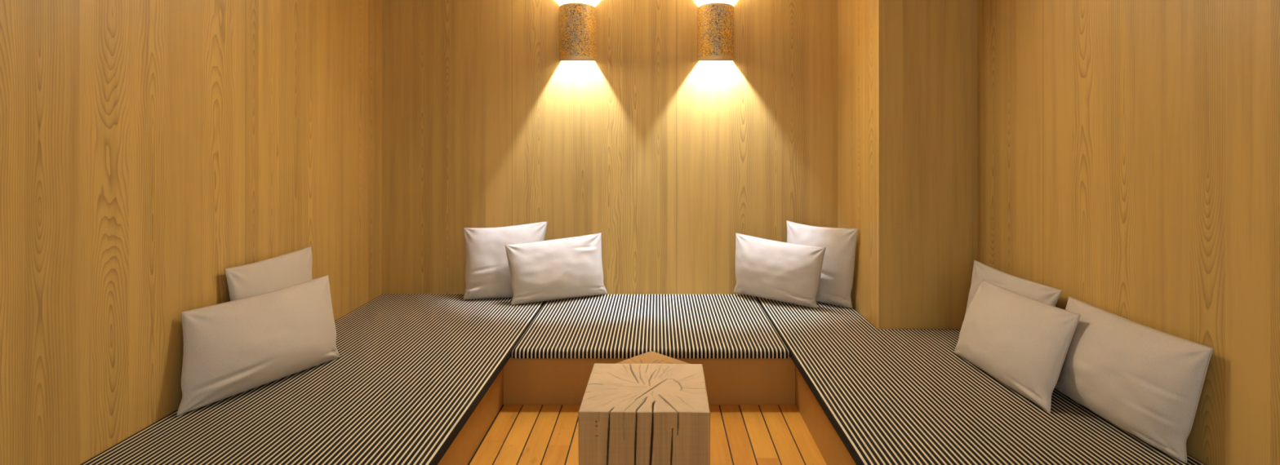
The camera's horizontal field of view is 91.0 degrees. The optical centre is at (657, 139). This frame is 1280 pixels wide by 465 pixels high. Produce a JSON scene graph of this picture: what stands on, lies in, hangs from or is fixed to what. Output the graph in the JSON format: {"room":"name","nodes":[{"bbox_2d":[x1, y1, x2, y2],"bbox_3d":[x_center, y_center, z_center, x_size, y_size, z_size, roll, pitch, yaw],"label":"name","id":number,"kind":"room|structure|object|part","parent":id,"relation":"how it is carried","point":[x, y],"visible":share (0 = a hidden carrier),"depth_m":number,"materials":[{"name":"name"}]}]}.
{"room":"lounge","nodes":[
{"label":"lounge","id":0,"kind":"room"},
{"bbox_2d":[0,0,382,464],"bbox_3d":[-1.727,0.048,1.586,0.060,2.320,4.572,0,0,0],"label":"wall","id":1,"kind":"structure","parent":0,"point":[150,150],"depth_m":2.10,"materials":[{"name":"brown wood"}]},
{"bbox_2d":[382,0,837,294],"bbox_3d":[-0.323,0.048,3.902,2.868,2.320,0.060,0,0,0],"label":"wall","id":2,"kind":"structure","parent":0,"point":[662,152],"depth_m":3.87,"materials":[{"name":"brown wood"}]},
{"bbox_2d":[559,2,595,61],"bbox_3d":[-0.490,-0.642,3.798,0.224,0.348,0.147,0,0,0],"label":"wall sconce","id":3,"kind":"object","parent":2,"relation":"attached to","point":[577,20],"visible":1,"depth_m":3.74,"materials":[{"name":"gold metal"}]},
{"bbox_2d":[697,2,733,61],"bbox_3d":[0.359,-0.642,3.798,0.224,0.348,0.147,0,0,0],"label":"wall sconce","id":4,"kind":"object","parent":2,"relation":"attached to","point":[715,20],"visible":1,"depth_m":3.74,"materials":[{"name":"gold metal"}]},
{"bbox_2d":[467,404,826,464],"bbox_3d":[-0.044,1.233,1.586,3.425,0.050,4.572,0,0,0],"label":"floor","id":5,"kind":"structure","parent":0,"point":[518,434],"depth_m":2.55,"materials":[{"name":"brown wood"}]},
{"bbox_2d":[577,363,710,464],"bbox_3d":[-0.034,0.979,1.917,0.366,0.459,0.379,0,0,1],"label":"table","id":6,"kind":"object","parent":5,"relation":"on","point":[628,414],"visible":1,"depth_m":1.73,"materials":[{"name":"beige wood"}]},
{"bbox_2d":[437,355,856,464],"bbox_3d":[-0.044,1.099,1.585,3.301,0.218,4.570,0,0,0],"label":"bench","id":7,"kind":"object","parent":5,"relation":"on","point":[521,381],"visible":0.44,"depth_m":2.85,"materials":[{"name":"brown wood"}]},
{"bbox_2d":[80,293,546,464],"bbox_3d":[-1.181,0.970,1.786,1.030,0.040,4.171,0,0,0],"label":"seat cushion","id":8,"kind":"object","parent":7,"relation":"on","point":[411,371],"visible":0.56,"depth_m":2.27,"materials":[{"name":"multicoloured fabric"}]},
{"bbox_2d":[176,275,340,416],"bbox_3d":[-1.514,0.779,2.470,0.173,0.341,0.681,0,0,18],"label":"throw pillow","id":9,"kind":"object","parent":8,"relation":"on","point":[231,348],"visible":1,"depth_m":2.36,"materials":[{"name":"beige fabric"}]},
{"bbox_2d":[224,246,312,301],"bbox_3d":[-1.611,0.726,2.716,0.125,0.448,0.575,0,0,2],"label":"throw pillow","id":10,"kind":"object","parent":8,"relation":"on","point":[292,268],"visible":0.38,"depth_m":2.63,"materials":[{"name":"beige fabric"}]},
{"bbox_2d":[462,221,547,300],"bbox_3d":[-0.923,0.725,3.773,0.511,0.448,0.168,0,0,-4],"label":"throw pillow","id":11,"kind":"object","parent":8,"relation":"on","point":[487,273],"visible":0.78,"depth_m":3.74,"materials":[{"name":"beige fabric"}]},
{"bbox_3d":[-0.714,1.105,1.089,0.022,0.206,3.577,0,0,0],"label":"panel","id":12,"kind":"part","parent":7,"relation":"part of","materials":[{"name":"brown wood"}]},
{"bbox_3d":[-0.037,1.105,2.866,1.330,0.206,0.022,0,0,0],"label":"panel","id":13,"kind":"part","parent":7,"relation":"part of","materials":[{"name":"brown wood"}]},
{"bbox_2d":[511,294,789,358],"bbox_3d":[-0.032,0.970,3.352,1.261,0.040,1.039,0,0,0],"label":"seat cushion","id":14,"kind":"object","parent":7,"relation":"on","point":[600,326],"visible":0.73,"depth_m":3.15,"materials":[{"name":"multicoloured fabric"}]},
{"bbox_2d":[504,232,607,305],"bbox_3d":[-0.586,0.760,3.716,0.612,0.378,0.157,0,0,-17],"label":"throw pillow","id":15,"kind":"object","parent":14,"relation":"on","point":[567,268],"visible":1,"depth_m":3.67,"materials":[{"name":"beige fabric"}]},
{"bbox_3d":[0.639,1.105,1.089,0.022,0.206,3.577,0,0,0],"label":"panel","id":16,"kind":"part","parent":7,"relation":"part of","materials":[{"name":"brown wood"}]},
{"bbox_2d":[755,296,1204,464],"bbox_3d":[1.104,0.970,1.786,1.006,0.040,4.171,0,0,0],"label":"seat cushion","id":17,"kind":"object","parent":7,"relation":"on","point":[891,397],"visible":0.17,"depth_m":2.23,"materials":[{"name":"multicoloured fabric"}]},
{"bbox_2d":[733,232,826,308],"bbox_3d":[0.687,0.760,3.647,0.587,0.378,0.123,0,0,36],"label":"throw pillow","id":18,"kind":"object","parent":17,"relation":"on","point":[766,268],"visible":1,"depth_m":3.59,"materials":[{"name":"beige fabric"}]},
{"bbox_2d":[786,220,858,308],"bbox_3d":[0.946,0.719,3.643,0.503,0.461,0.125,0,0,41],"label":"throw pillow","id":19,"kind":"object","parent":17,"relation":"on","point":[836,282],"visible":0.64,"depth_m":3.54,"materials":[{"name":"beige fabric"}]},
{"bbox_2d":[964,260,1062,318],"bbox_3d":[1.493,0.763,2.721,0.120,0.372,0.556,0,0,-6],"label":"throw pillow","id":20,"kind":"object","parent":17,"relation":"on","point":[1042,293],"visible":0.31,"depth_m":2.71,"materials":[{"name":"beige fabric"}]},
{"bbox_2d":[953,280,1080,413],"bbox_3d":[1.386,0.785,2.496,0.187,0.329,0.623,0,0,-4],"label":"throw pillow","id":21,"kind":"object","parent":17,"relation":"on","point":[1022,342],"visible":1,"depth_m":2.37,"materials":[{"name":"beige fabric"}]},
{"bbox_2d":[1054,296,1213,463],"bbox_3d":[1.521,0.772,2.100,0.152,0.355,0.631,0,0,0],"label":"throw pillow","id":22,"kind":"object","parent":17,"relation":"on","point":[1147,382],"visible":0.9,"depth_m":1.96,"materials":[{"name":"beige fabric"}]},
{"bbox_2d":[615,351,704,373],"bbox_3d":[-0.022,1.035,2.363,0.286,0.347,0.286,0,0,44],"label":"stool","id":23,"kind":"object","parent":5,"relation":"on","point":[650,357],"visible":0.06,"depth_m":2.45,"materials":[{"name":"beige wood"}]},
{"bbox_2d":[837,0,977,328],"bbox_3d":[1.390,0.048,3.545,0.556,2.320,0.775,0,0,0],"label":"wall pillar","id":24,"kind":"structure","parent":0,"point":[907,69],"depth_m":3.16,"materials":[{"name":"brown wood"}]},
{"bbox_2d":[977,0,1279,464],"bbox_3d":[1.638,0.048,1.228,0.060,2.320,3.857,0,0,0],"label":"wall","id":25,"kind":"structure","parent":0,"point":[1128,151],"depth_m":2.03,"materials":[{"name":"brown wood"}]}
]}

